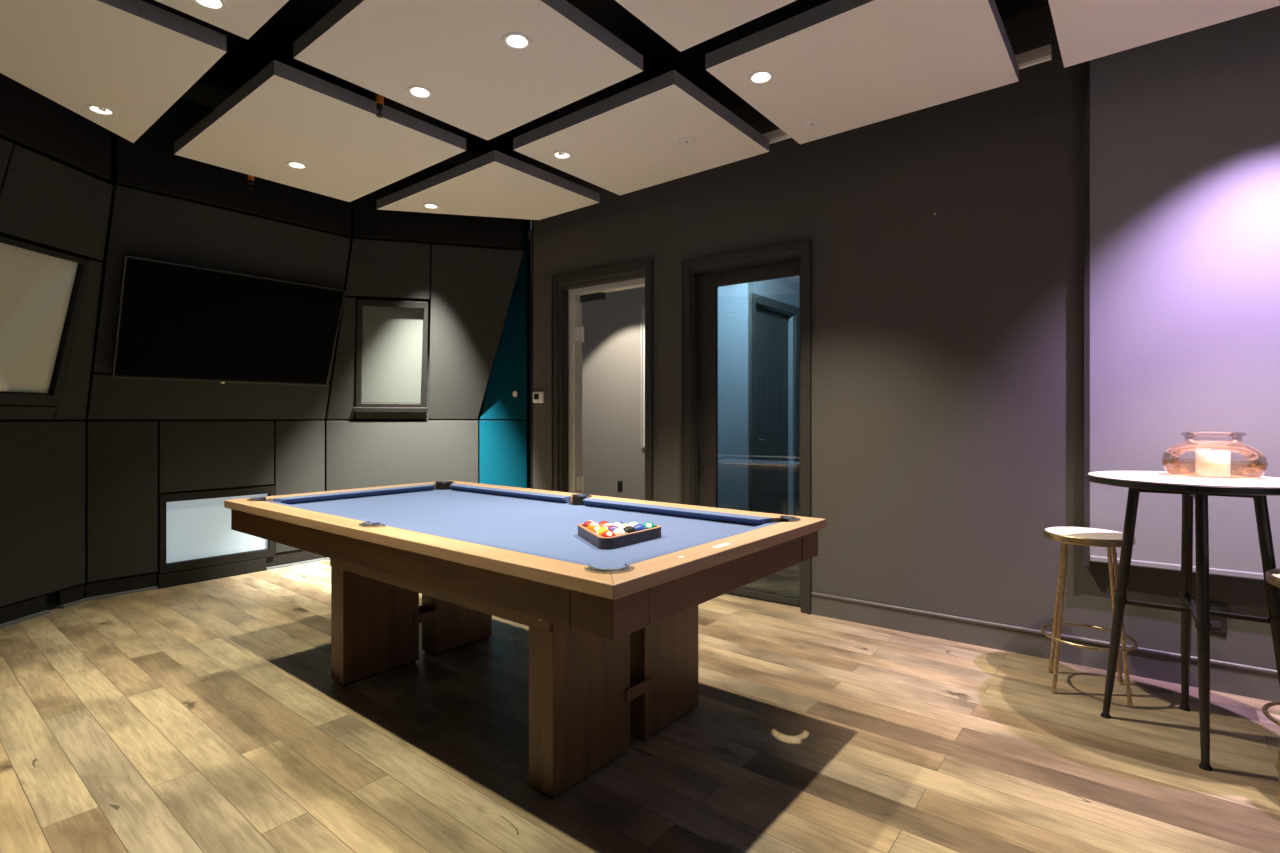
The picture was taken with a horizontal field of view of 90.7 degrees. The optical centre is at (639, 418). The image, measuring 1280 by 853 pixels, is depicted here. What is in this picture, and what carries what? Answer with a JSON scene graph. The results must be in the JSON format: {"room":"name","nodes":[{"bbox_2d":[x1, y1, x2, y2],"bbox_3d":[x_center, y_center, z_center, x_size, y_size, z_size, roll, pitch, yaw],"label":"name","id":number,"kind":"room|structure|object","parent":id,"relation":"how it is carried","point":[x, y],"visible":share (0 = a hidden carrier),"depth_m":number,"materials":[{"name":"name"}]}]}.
{"room":"billiard room","nodes":[
{"label":"billiard room","id":0,"kind":"room"},
{"bbox_2d":[0,136,81,609],"bbox_3d":[-3.849,-0.440,2.434,0.095,3.300,3.650,0,0,3],"label":"wall","id":1,"kind":"structure","parent":0,"point":[50,597],"depth_m":3.98,"materials":[{"name":"black paint"}]},
{"bbox_2d":[0,595,49,628],"bbox_3d":[-3.778,1.154,2.326,0.057,0.112,3.240,0,0,3],"label":"baseboard","id":2,"kind":"structure","parent":1,"relation":"attached to","point":[24,610],"depth_m":3.80,"materials":[{"name":"black wood"}]},
{"bbox_2d":[0,405,55,418],"bbox_3d":[-3.716,-0.042,3.442,0.062,0.089,1.067,0,0,2],"label":"acoustic panel","id":3,"kind":"object","parent":1,"relation":"attached to","point":[6,411],"visible":0.82,"depth_m":3.80,"materials":[{"name":"grey fabric"}]},
{"bbox_2d":[0,421,84,606],"bbox_3d":[-3.727,0.552,3.580,0.040,1.075,1.240,0,0,3],"label":"acoustic panel","id":4,"kind":"object","parent":1,"relation":"attached to","point":[42,463],"visible":1,"depth_m":3.90,"materials":[{"name":"grey fabric"}]},
{"bbox_2d":[0,235,90,405],"bbox_3d":[-3.541,-0.530,3.453,0.356,0.896,1.052,0,0,3],"label":"window","id":5,"kind":"structure","parent":1,"relation":"in","point":[42,289],"depth_m":3.71,"materials":[{"name":"brown metal"}]},
{"bbox_2d":[0,138,12,186],"bbox_3d":[-3.340,-1.209,2.784,0.184,0.444,0.985,0,0,3],"label":"acoustic panel","id":6,"kind":"object","parent":5,"relation":"on","point":[5,146],"visible":1,"depth_m":3.24,"materials":[{"name":"grey fabric"}]},
{"bbox_2d":[0,73,110,179],"bbox_3d":[-3.262,-1.755,2.909,0.050,0.620,1.840,0,0,3],"label":"acoustic panel","id":7,"kind":"object","parent":6,"relation":"on","point":[30,119],"visible":0.49,"depth_m":3.46,"materials":[{"name":"black fabric"}]},
{"bbox_2d":[0,143,112,259],"bbox_3d":[-3.304,-1.209,3.606,0.184,0.444,0.669,0,0,3],"label":"acoustic panel","id":8,"kind":"object","parent":1,"relation":"attached to","point":[44,200],"visible":0.95,"depth_m":3.54,"materials":[{"name":"grey fabric"}]},
{"bbox_2d":[55,584,87,608],"bbox_3d":[-3.700,1.154,4.119,0.057,0.112,0.170,0,0,3],"label":"baseboard","id":9,"kind":"structure","parent":1,"relation":"attached to","point":[71,596],"depth_m":4.10,"materials":[{"name":"black wood"}]},
{"bbox_2d":[53,258,102,418],"bbox_3d":[-3.566,-0.491,3.990,0.486,0.989,0.198,0,0,39],"label":"acoustic panel","id":10,"kind":"object","parent":1,"relation":"attached to","point":[75,397],"visible":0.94,"depth_m":4.00,"materials":[{"name":"grey fabric"}]},
{"bbox_2d":[82,132,324,583],"bbox_3d":[-3.261,-0.440,4.873,0.095,3.300,1.768,0,0,39],"label":"wall","id":11,"kind":"structure","parent":0,"point":[112,181],"depth_m":4.34,"materials":[{"name":"black paint"}]},
{"bbox_2d":[85,572,157,600],"bbox_3d":[-3.572,1.154,4.364,0.057,0.112,0.385,0,0,39],"label":"baseboard","id":12,"kind":"structure","parent":11,"relation":"attached to","point":[114,587],"depth_m":4.35,"materials":[{"name":"black wood"}]},
{"bbox_2d":[86,421,157,581],"bbox_3d":[-3.572,0.552,4.369,0.040,1.075,0.384,0,0,39],"label":"acoustic panel","id":13,"kind":"object","parent":11,"relation":"attached to","point":[122,456],"visible":1,"depth_m":4.34,"materials":[{"name":"grey fabric"}]},
{"bbox_2d":[87,372,329,418],"bbox_3d":[-3.154,-0.152,4.786,0.156,0.309,1.557,0,0,39],"label":"acoustic panel","id":14,"kind":"object","parent":11,"relation":"attached to","point":[109,397],"visible":0.89,"depth_m":4.65,"materials":[{"name":"grey fabric"}]},
{"bbox_2d":[157,558,265,588],"bbox_3d":[-3.226,1.161,4.792,0.061,0.098,0.705,0,0,39],"label":"trim","id":15,"kind":"structure","parent":11,"relation":"attached to","point":[184,577],"depth_m":4.74,"materials":[{"name":"black wood"}]},
{"bbox_2d":[158,421,273,492],"bbox_3d":[-3.208,0.273,4.824,0.040,0.516,0.760,0,0,39],"label":"acoustic panel","id":16,"kind":"object","parent":11,"relation":"attached to","point":[192,455],"visible":1,"depth_m":4.78,"materials":[{"name":"grey fabric"}]},
{"bbox_2d":[158,486,274,573],"bbox_3d":[-3.204,0.825,4.822,0.056,0.566,0.766,0,0,39],"label":"window","id":17,"kind":"structure","parent":11,"relation":"in","point":[194,528],"depth_m":4.74,"materials":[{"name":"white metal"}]},
{"bbox_2d":[166,494,267,562],"bbox_3d":[-3.216,0.821,4.830,0.006,0.451,0.689,0,0,39],"label":"roller shade","id":18,"kind":"object","parent":17,"relation":"attached to","point":[200,528],"depth_m":4.75,"materials":[{"name":"white fabric"}]},
{"bbox_2d":[92,184,350,382],"bbox_3d":[-2.923,-0.873,4.596,0.498,1.135,1.536,0,0,39],"label":"acoustic panel","id":19,"kind":"object","parent":11,"relation":"attached to","point":[144,224],"visible":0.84,"depth_m":4.28,"materials":[{"name":"grey fabric"}]},
{"bbox_2d":[112,255,344,385],"bbox_3d":[-2.923,-0.648,4.612,0.353,0.774,1.394,0,0,39],"label":"television","id":20,"kind":"object","parent":19,"relation":"attached to","point":[176,321],"visible":1,"depth_m":4.50,"materials":[{"name":"black plastic"}]},
{"bbox_2d":[115,101,350,236],"bbox_3d":[-2.755,-1.755,4.442,0.050,0.620,1.460,0,0,39],"label":"acoustic panel","id":21,"kind":"object","parent":19,"relation":"on","point":[149,163],"visible":0.45,"depth_m":4.20,"materials":[{"name":"black fabric"}]},
{"bbox_2d":[266,550,324,569],"bbox_3d":[-2.860,1.154,5.251,0.057,0.112,0.460,0,0,39],"label":"baseboard","id":22,"kind":"structure","parent":11,"relation":"attached to","point":[297,557],"depth_m":5.22,"materials":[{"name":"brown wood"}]},
{"bbox_2d":[274,421,324,552],"bbox_3d":[-2.840,0.552,5.281,0.040,1.075,0.394,0,0,39],"label":"acoustic panel","id":23,"kind":"object","parent":11,"relation":"attached to","point":[299,446],"visible":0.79,"depth_m":5.25,"materials":[{"name":"grey fabric"}]},
{"bbox_2d":[325,200,530,557],"bbox_3d":[-1.928,-0.440,5.736,1.850,3.300,0.095,0,0,-16],"label":"wall","id":24,"kind":"structure","parent":0,"point":[528,419],"depth_m":5.75,"materials":[{"name":"black paint"}]},
{"bbox_2d":[327,296,355,418],"bbox_3d":[-2.509,-0.499,5.309,0.222,1.005,0.439,0,0,-26],"label":"acoustic panel","id":25,"kind":"object","parent":24,"relation":"attached to","point":[342,393],"visible":1,"depth_m":5.33,"materials":[{"name":"grey fabric"}]},
{"bbox_2d":[353,298,427,418],"bbox_3d":[-2.132,-0.496,5.409,0.630,0.989,0.405,0,0,-16],"label":"window","id":26,"kind":"structure","parent":24,"relation":"in","point":[392,335],"depth_m":5.42,"materials":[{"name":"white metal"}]},
{"bbox_2d":[345,238,430,298],"bbox_3d":[-2.057,-1.220,5.162,0.669,0.437,0.189,0,0,-15],"label":"acoustic panel","id":27,"kind":"object","parent":26,"relation":"on","point":[377,268],"visible":0.95,"depth_m":5.15,"materials":[{"name":"grey fabric"}]},
{"bbox_2d":[361,306,423,402],"bbox_3d":[-2.119,-0.543,5.412,0.538,0.803,0.297,0,0,-16],"label":"roller shade","id":28,"kind":"object","parent":26,"relation":"attached to","point":[392,337],"depth_m":5.41,"materials":[{"name":"white fabric"}]},
{"bbox_2d":[326,421,477,490],"bbox_3d":[-2.089,0.552,5.616,1.266,1.075,0.040,0,0,-16],"label":"acoustic panel","id":29,"kind":"object","parent":24,"relation":"attached to","point":[359,454],"visible":0.56,"depth_m":5.58,"materials":[{"name":"grey fabric"}]},
{"bbox_2d":[428,244,523,418],"bbox_3d":[-1.441,-0.718,5.522,0.800,1.442,0.555,0,0,-16],"label":"acoustic panel","id":30,"kind":"object","parent":24,"relation":"attached to","point":[472,288],"visible":1,"depth_m":5.44,"materials":[{"name":"grey fabric"}]},
{"bbox_2d":[354,166,521,248],"bbox_3d":[-1.640,-1.755,5.202,1.310,0.620,0.050,0,0,-16],"label":"acoustic panel","id":31,"kind":"object","parent":30,"relation":"on","point":[370,222],"visible":0.49,"depth_m":5.15,"materials":[{"name":"black fabric"}]},
{"bbox_2d":[479,421,526,487],"bbox_3d":[-1.262,0.552,5.845,0.429,1.075,0.040,0,0,-15],"label":"acoustic panel","id":32,"kind":"object","parent":24,"relation":"attached to","point":[502,444],"visible":0.56,"depth_m":5.83,"materials":[{"name":"teal fabric"}]},
{"bbox_2d":[480,219,526,418],"bbox_3d":[-1.261,-1.015,5.846,0.426,2.040,0.040,0,0,-15],"label":"acoustic panel","id":33,"kind":"object","parent":24,"relation":"attached to","point":[508,374],"visible":0.52,"depth_m":5.85,"materials":[{"name":"teal fabric"}]},
{"bbox_2d":[531,220,532,488],"bbox_3d":[-0.897,-0.440,5.670,0.060,3.300,0.539,0,0,-20],"label":"wall","id":34,"kind":"structure","parent":0,"point":[531,220],"depth_m":5.88,"materials":[{"name":"black paint"}]},
{"bbox_2d":[142,0,1048,169],"bbox_3d":[-1.099,-2.130,1.747,9.300,0.080,6.550,0,0,39],"label":"ceiling","id":35,"kind":"structure","parent":0,"point":[243,59],"depth_m":3.66,"materials":[{"name":"black paint"}]},
{"bbox_2d":[0,0,226,142],"bbox_3d":[-2.717,-1.645,2.820,1.467,0.070,1.060,0,0,39],"label":"ceiling panel","id":36,"kind":"object","parent":35,"relation":"hanging from","point":[135,59],"visible":1,"depth_m":2.79,"materials":[{"name":"fabric"}]},
{"bbox_2d":[85,104,116,115],"bbox_3d":[-2.809,-1.635,3.296,0.126,0.060,0.126,0,0,39],"label":"recessed light","id":37,"kind":"object","parent":36,"relation":"attached to","point":[97,109],"visible":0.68,"depth_m":3.30,"materials":[{"name":"white paint"}]},
{"bbox_2d":[155,0,288,38],"bbox_3d":[-1.551,-1.645,1.900,1.158,0.070,1.083,0,0,39],"label":"ceiling panel","id":38,"kind":"object","parent":35,"relation":"hanging from","point":[242,18],"visible":1,"depth_m":2.51,"materials":[{"name":"fabric"}]},
{"bbox_2d":[192,0,226,10],"bbox_3d":[-1.661,-1.619,2.430,0.126,0.029,0.126,0,0,39],"label":"recessed light","id":39,"kind":"object","parent":38,"relation":"attached to","point":[213,5],"visible":1,"depth_m":2.46,"materials":[{"name":"white paint"}]},
{"bbox_2d":[248,175,253,189],"bbox_3d":[-2.637,-1.823,4.288,0.038,0.533,0.038,0,0,39],"label":"sprinkler","id":40,"kind":"object","parent":35,"relation":"hanging from","point":[250,178],"visible":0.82,"depth_m":4.28,"materials":[{"name":"black paint"}]},
{"bbox_2d":[174,60,465,201],"bbox_3d":[-1.937,-1.645,3.824,1.437,0.070,1.087,0,0,39],"label":"ceiling panel","id":41,"kind":"object","parent":35,"relation":"hanging from","point":[284,113],"visible":1,"depth_m":3.63,"materials":[{"name":"fabric"}]},
{"bbox_2d":[286,161,307,169],"bbox_3d":[-2.175,-1.619,4.011,0.126,0.029,0.126,0,0,39],"label":"recessed light","id":42,"kind":"object","parent":41,"relation":"attached to","point":[293,164],"visible":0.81,"depth_m":4.03,"materials":[{"name":"white paint"}]},
{"bbox_2d":[376,94,383,117],"bbox_3d":[-1.339,-1.823,3.253,0.038,0.533,0.038,0,0,39],"label":"sprinkler","id":43,"kind":"object","parent":35,"relation":"hanging from","point":[379,98],"visible":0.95,"depth_m":3.24,"materials":[{"name":"black paint"}]},
{"bbox_2d":[293,0,642,139],"bbox_3d":[-0.764,-1.645,2.879,1.155,0.070,1.068,0,0,39],"label":"ceiling panel","id":44,"kind":"object","parent":35,"relation":"hanging from","point":[482,87],"visible":1,"depth_m":2.82,"materials":[{"name":"fabric"}]},
{"bbox_2d":[406,85,432,98],"bbox_3d":[-1.083,-1.619,3.115,0.126,0.029,0.126,0,0,39],"label":"recessed light","id":45,"kind":"object","parent":44,"relation":"attached to","point":[420,92],"visible":0.93,"depth_m":3.14,"materials":[{"name":"white paint"}]},
{"bbox_2d":[502,32,531,49],"bbox_3d":[-0.524,-1.619,2.694,0.126,0.029,0.126,0,0,39],"label":"recessed light","id":46,"kind":"object","parent":44,"relation":"attached to","point":[512,40],"visible":0.97,"depth_m":2.71,"materials":[{"name":"white paint"}]},
{"bbox_2d":[376,150,599,219],"bbox_3d":[-1.165,-1.645,4.780,1.444,0.070,0.970,0,0,39],"label":"ceiling panel","id":47,"kind":"object","parent":35,"relation":"hanging from","point":[494,183],"visible":1,"depth_m":4.54,"materials":[{"name":"paint"}]},
{"bbox_2d":[422,203,439,208],"bbox_3d":[-1.580,-1.619,4.782,0.126,0.029,0.126,0,0,39],"label":"recessed light","id":48,"kind":"object","parent":47,"relation":"attached to","point":[426,205],"visible":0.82,"depth_m":4.80,"materials":[{"name":"white paint"}]},
{"bbox_2d":[513,70,768,194],"bbox_3d":[0.009,-1.645,3.800,1.190,0.070,0.990,0,0,39],"label":"ceiling panel","id":49,"kind":"object","parent":35,"relation":"hanging from","point":[624,142],"visible":1,"depth_m":3.64,"materials":[{"name":"paint"}]},
{"bbox_2d":[552,151,571,159],"bbox_3d":[-0.476,-1.635,3.858,0.126,0.060,0.126,0,0,39],"label":"recessed light","id":50,"kind":"object","parent":49,"relation":"attached to","point":[561,155],"visible":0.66,"depth_m":3.86,"materials":[{"name":"white paint"}]},
{"bbox_2d":[678,137,695,145],"bbox_3d":[0.272,-1.606,3.663,0.104,0.008,0.104,0,0,39],"label":"sprinkler cover","id":51,"kind":"object","parent":49,"relation":"attached to","point":[686,141],"visible":1,"depth_m":3.66,"materials":[{"name":"beige metal"}]},
{"bbox_2d":[615,0,795,51],"bbox_3d":[0.301,-1.645,2.011,1.147,0.070,1.035,0,0,39],"label":"ceiling panel","id":52,"kind":"object","parent":35,"relation":"hanging from","point":[685,24],"visible":1,"depth_m":2.52,"materials":[{"name":"paint"}]},
{"bbox_2d":[705,0,1018,143],"bbox_3d":[1.053,-1.645,2.964,1.110,0.070,1.023,0,0,39],"label":"ceiling panel","id":53,"kind":"object","parent":35,"relation":"hanging from","point":[846,65],"visible":1,"depth_m":2.86,"materials":[{"name":"paint"}]},
{"bbox_2d":[747,70,774,84],"bbox_3d":[0.570,-1.619,2.978,0.126,0.029,0.126,0,0,39],"label":"recessed light","id":54,"kind":"object","parent":53,"relation":"attached to","point":[759,77],"visible":0.94,"depth_m":3.00,"materials":[{"name":"white paint"}]},
{"bbox_2d":[802,119,821,127],"bbox_3d":[0.936,-1.606,3.441,0.104,0.008,0.104,0,0,39],"label":"sprinkler cover","id":55,"kind":"object","parent":53,"relation":"attached to","point":[810,123],"visible":1,"depth_m":3.43,"materials":[{"name":"beige metal"}]},
{"bbox_2d":[1048,0,1279,67],"bbox_3d":[2.113,-1.645,2.113,1.247,0.070,1.020,0,0,39],"label":"ceiling panel","id":56,"kind":"object","parent":35,"relation":"hanging from","point":[1086,30],"visible":1,"depth_m":2.56,"materials":[{"name":"paint"}]},
{"bbox_2d":[0,560,1279,852],"bbox_3d":[0.043,1.235,3.170,9.300,0.050,10.200,0,0,39],"label":"floor","id":57,"kind":"structure","parent":0,"point":[210,716],"depth_m":2.31,"materials":[{"name":"brown wood"}]},
{"bbox_2d":[224,480,825,798],"bbox_3d":[-0.669,0.806,2.894,2.611,0.808,1.325,0,0,39],"label":"pool table","id":58,"kind":"object","parent":57,"relation":"on","point":[613,633],"visible":1,"depth_m":2.33,"materials":[{"name":"brown wood"}]},
{"bbox_2d":[265,501,379,523],"bbox_3d":[-1.460,0.429,2.849,1.061,0.037,0.045,0,0,39],"label":"cushion","id":59,"kind":"object","parent":58,"relation":"on","point":[275,503],"depth_m":2.77,"materials":[{"name":"blue fabric"}]},
{"bbox_2d":[273,484,434,503],"bbox_3d":[-1.584,0.429,3.628,0.045,0.037,0.954,0,0,39],"label":"cushion","id":60,"kind":"object","parent":58,"relation":"on","point":[376,492],"depth_m":3.57,"materials":[{"name":"blue fabric"}]},
{"bbox_2d":[390,526,589,565],"bbox_3d":[-0.541,0.429,2.112,1.061,0.037,0.045,0,0,39],"label":"cushion","id":61,"kind":"object","parent":58,"relation":"on","point":[574,562],"depth_m":2.03,"materials":[{"name":"blue fabric"}]},
{"bbox_2d":[450,483,570,502],"bbox_3d":[-0.797,0.429,3.676,1.061,0.037,0.045,0,0,39],"label":"cushion","id":62,"kind":"object","parent":58,"relation":"on","point":[455,487],"depth_m":3.62,"materials":[{"name":"blue fabric"}]},
{"bbox_2d":[583,521,594,527],"bbox_3d":[-0.194,0.419,2.431,0.057,0.057,0.056,0,0,-21],"label":"ball","id":63,"kind":"object","parent":58,"relation":"on","point":[586,523],"visible":0.29,"depth_m":2.42,"materials":[{"name":"red plastic"}]},
{"bbox_2d":[587,523,598,529],"bbox_3d":[-0.173,0.419,2.378,0.057,0.057,0.056,0,0,-29],"label":"ball","id":64,"kind":"object","parent":58,"relation":"on","point":[590,526],"visible":0.35,"depth_m":2.36,"materials":[{"name":"orange plastic"}]},
{"bbox_2d":[591,525,603,532],"bbox_3d":[-0.152,0.419,2.324,0.057,0.057,0.057,0,0,-26],"label":"ball","id":65,"kind":"object","parent":58,"relation":"on","point":[595,528],"visible":0.38,"depth_m":2.31,"materials":[{"name":"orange plastic"}]},
{"bbox_2d":[596,528,607,535],"bbox_3d":[-0.132,0.419,2.271,0.057,0.057,0.056,0,0,-26],"label":"ball","id":66,"kind":"object","parent":58,"relation":"on","point":[600,531],"visible":0.35,"depth_m":2.26,"materials":[{"name":"yellow plastic"}]},
{"bbox_2d":[599,521,608,525],"bbox_3d":[-0.137,0.419,2.422,0.057,0.057,0.056,0,0,-22],"label":"ball","id":67,"kind":"object","parent":58,"relation":"on","point":[601,523],"visible":0.27,"depth_m":2.41,"materials":[{"name":"red plastic"}]},
{"bbox_2d":[601,530,615,536],"bbox_3d":[-0.111,0.419,2.218,0.057,0.056,0.057,0,0,-31],"label":"ball","id":68,"kind":"object","parent":58,"relation":"on","point":[608,533],"visible":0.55,"depth_m":2.20,"materials":[{"name":"red plastic"}]},
{"bbox_2d":[603,523,613,528],"bbox_3d":[-0.117,0.419,2.369,0.057,0.057,0.057,0,0,-30],"label":"ball","id":69,"kind":"object","parent":58,"relation":"on","point":[607,525],"visible":0.26,"depth_m":2.36,"materials":[{"name":"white plastic"}]},
{"bbox_2d":[608,526,618,530],"bbox_3d":[-0.096,0.419,2.316,0.057,0.057,0.056,0,0,-6],"label":"ball","id":70,"kind":"object","parent":58,"relation":"on","point":[611,528],"visible":0.3,"depth_m":2.30,"materials":[{"name":"purple plastic"}]},
{"bbox_2d":[613,521,623,525],"bbox_3d":[-0.081,0.419,2.413,0.057,0.057,0.056,0,0,-35],"label":"ball","id":71,"kind":"object","parent":58,"relation":"on","point":[617,523],"visible":0.23,"depth_m":2.40,"materials":[{"name":"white plastic"}]},
{"bbox_2d":[613,528,625,535],"bbox_3d":[-0.075,0.419,2.262,0.056,0.056,0.057,0,0,-19],"label":"ball","id":72,"kind":"object","parent":58,"relation":"on","point":[618,531],"visible":0.47,"depth_m":2.25,"materials":[{"name":"white plastic"}]},
{"bbox_2d":[578,523,660,548],"bbox_3d":[-0.120,0.428,2.371,0.290,0.040,0.324,0,0,39],"label":"ball rack","id":73,"kind":"object","parent":58,"relation":"on","point":[614,542],"visible":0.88,"depth_m":2.26,"materials":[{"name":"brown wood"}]},
{"bbox_2d":[618,524,628,528],"bbox_3d":[-0.060,0.419,2.360,0.056,0.057,0.057,0,0,-20],"label":"ball","id":74,"kind":"object","parent":58,"relation":"on","point":[622,526],"visible":0.12,"depth_m":2.35,"materials":[{"name":"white plastic"}]},
{"bbox_2d":[623,526,635,533],"bbox_3d":[-0.039,0.419,2.307,0.056,0.057,0.057,0,0,-30],"label":"ball","id":75,"kind":"object","parent":58,"relation":"on","point":[629,529],"visible":0.36,"depth_m":2.29,"materials":[{"name":"black plastic"}]},
{"bbox_2d":[628,522,638,526],"bbox_3d":[-0.024,0.419,2.405,0.056,0.057,0.057,0,0,-35],"label":"ball","id":76,"kind":"object","parent":58,"relation":"on","point":[632,524],"visible":0.16,"depth_m":2.39,"materials":[{"name":"white plastic"}]},
{"bbox_2d":[633,524,645,530],"bbox_3d":[-0.004,0.419,2.352,0.057,0.056,0.057,0,0,-21],"label":"ball","id":77,"kind":"object","parent":58,"relation":"on","point":[638,527],"visible":0.38,"depth_m":2.33,"materials":[{"name":"blue plastic"}]},
{"bbox_2d":[643,522,654,528],"bbox_3d":[0.032,0.419,2.396,0.057,0.057,0.057,0,0,-41],"label":"ball","id":78,"kind":"object","parent":58,"relation":"on","point":[648,525],"visible":0.41,"depth_m":2.38,"materials":[{"name":"green plastic"}]},
{"bbox_2d":[583,498,772,525],"bbox_3d":[0.122,0.429,2.939,1.061,0.037,0.045,0,0,39],"label":"cushion","id":79,"kind":"object","parent":58,"relation":"on","point":[729,518],"depth_m":2.88,"materials":[{"name":"blue fabric"}]},
{"bbox_2d":[625,522,779,565],"bbox_3d":[0.246,0.429,2.160,0.045,0.037,0.954,0,0,39],"label":"cushion","id":80,"kind":"object","parent":58,"relation":"on","point":[659,555],"depth_m":2.06,"materials":[{"name":"blue fabric"}]},
{"bbox_2d":[1041,527,1137,706],"bbox_3d":[2.009,0.859,2.837,0.356,0.697,0.356,0,0,19],"label":"bar stool","id":81,"kind":"object","parent":57,"relation":"on","point":[1111,539],"visible":0.84,"depth_m":2.79,"materials":[{"name":"gold metal"}]},
{"bbox_2d":[1087,471,1279,770],"bbox_3d":[2.114,0.718,2.413,0.670,0.985,0.670,0,0,39],"label":"bar table","id":82,"kind":"object","parent":57,"relation":"on","point":[1190,488],"visible":0.94,"depth_m":2.30,"materials":[{"name":"metal"}]},
{"bbox_2d":[1161,431,1268,478],"bbox_3d":[2.243,0.138,2.477,0.312,0.174,0.312,0,0,39],"label":"glass jar","id":83,"kind":"object","parent":82,"relation":"on","point":[1257,467],"visible":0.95,"depth_m":2.51,"materials":[{"name":"clear glass"}]},
{"bbox_2d":[1195,449,1229,476],"bbox_3d":[2.243,0.171,2.477,0.102,0.104,0.102,0,0,39],"label":"pillar candle","id":84,"kind":"object","parent":83,"relation":"in","point":[1211,463],"visible":1,"depth_m":2.44,"materials":[{"name":"beige wax"}]},
{"bbox_2d":[1262,568,1279,800],"bbox_3d":[2.215,0.859,1.998,0.357,0.697,0.357,0,0,-33],"label":"bar stool","id":85,"kind":"object","parent":57,"relation":"on","point":[1273,575],"visible":1,"depth_m":2.08,"materials":[{"name":"gold metal"}]},
{"bbox_2d":[582,282,752,510],"bbox_3d":[-0.295,-0.240,7.344,3.550,2.900,0.112,0,0,39],"label":"wall","id":86,"kind":"structure","parent":0,"point":[612,452],"depth_m":7.14,"materials":[{"name":"beige paint"}]},
{"bbox_2d":[618,481,622,490],"bbox_3d":[-0.229,0.767,7.227,0.070,0.115,0.011,0,0,39],"label":"wall outlet","id":87,"kind":"object","parent":86,"relation":"attached to","point":[620,483],"visible":1,"depth_m":7.21,"materials":[{"name":"plastic"}]},
{"bbox_2d":[641,305,644,447],"bbox_3d":[0.218,-0.470,6.856,0.520,1.580,0.030,0,0,39],"label":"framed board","id":88,"kind":"object","parent":86,"relation":"attached to","point":[642,306],"visible":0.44,"depth_m":7.00,"materials":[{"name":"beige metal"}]},
{"bbox_2d":[753,276,799,314],"bbox_3d":[1.688,-0.240,7.043,0.080,2.900,1.900,0,0,39],"label":"wall","id":89,"kind":"structure","parent":0,"point":[786,290],"depth_m":6.76,"materials":[{"name":"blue paint"}]},
{"bbox_2d":[749,292,799,515],"bbox_3d":[1.400,-0.015,6.668,0.120,2.450,1.125,0,0,39],"label":"door","id":90,"kind":"structure","parent":89,"relation":"in","point":[774,337],"depth_m":6.72,"materials":[{"name":"grey wood"}]},
{"bbox_2d":[533,5,1279,669],"bbox_3d":[1.869,-0.440,3.443,6.790,3.300,0.170,0,0,36],"label":"wall","id":91,"kind":"structure","parent":0,"point":[948,345],"depth_m":3.52,"materials":[{"name":"dark grey paint"}]},
{"bbox_2d":[533,391,543,402],"bbox_3d":[-0.857,-0.182,5.331,0.120,0.095,0.035,0,0,39],"label":"thermostat","id":92,"kind":"object","parent":91,"relation":"attached to","point":[538,397],"visible":1,"depth_m":5.31,"materials":[{"name":"white plastic"}]},
{"bbox_2d":[551,258,652,500],"bbox_3d":[-0.267,0.018,5.001,1.013,2.385,0.203,0,0,36],"label":"door frame","id":93,"kind":"structure","parent":91,"relation":"in","point":[573,296],"depth_m":5.20,"materials":[{"name":"black wood"},{"name":"dark painted metal"}]},
{"bbox_2d":[681,238,811,614],"bbox_3d":[0.730,0.048,4.265,0.942,2.325,0.202,0,0,36],"label":"door frame","id":94,"kind":"structure","parent":91,"relation":"in","point":[699,288],"depth_m":4.43,"materials":[{"name":"black wood"}]},
{"bbox_2d":[762,44,1051,143],"bbox_3d":[0.898,-1.758,3.901,2.760,0.065,0.050,0,0,39],"label":"channel","id":95,"kind":"object","parent":91,"relation":"attached to","point":[1041,54],"visible":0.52,"depth_m":3.08,"materials":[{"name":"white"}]},
{"bbox_2d":[811,592,1279,701],"bbox_3d":[2.763,1.141,2.666,4.228,0.137,0.019,0,0,36],"label":"baseboard","id":96,"kind":"structure","parent":91,"relation":"attached to","point":[1255,682],"depth_m":3.21,"materials":[{"name":"grey paint"}]},
{"bbox_2d":[1084,6,1279,579],"bbox_3d":[3.175,-0.665,2.310,2.543,2.750,0.060,0,0,37],"label":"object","id":97,"kind":"structure","parent":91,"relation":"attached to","point":[1182,131],"depth_m":2.84,"materials":[{"name":"purple paint"}]},
{"bbox_2d":[1210,602,1226,632],"bbox_3d":[2.565,0.883,2.817,0.075,0.130,0.011,0,0,39],"label":"wall outlet","id":98,"kind":"object","parent":91,"relation":"attached to","point":[1219,624],"visible":0.62,"depth_m":2.81,"materials":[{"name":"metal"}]},
{"bbox_2d":[1211,606,1220,611],"bbox_3d":[2.562,0.851,2.814,0.034,0.028,0.003,0,0,39],"label":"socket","id":99,"kind":"object","parent":98,"relation":"attached to","point":[1214,608],"depth_m":2.81,"materials":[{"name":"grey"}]},
{"bbox_2d":[1211,621,1220,628],"bbox_3d":[2.562,0.916,2.814,0.034,0.028,0.003,0,0,39],"label":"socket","id":100,"kind":"object","parent":98,"relation":"attached to","point":[1215,624],"depth_m":2.81,"materials":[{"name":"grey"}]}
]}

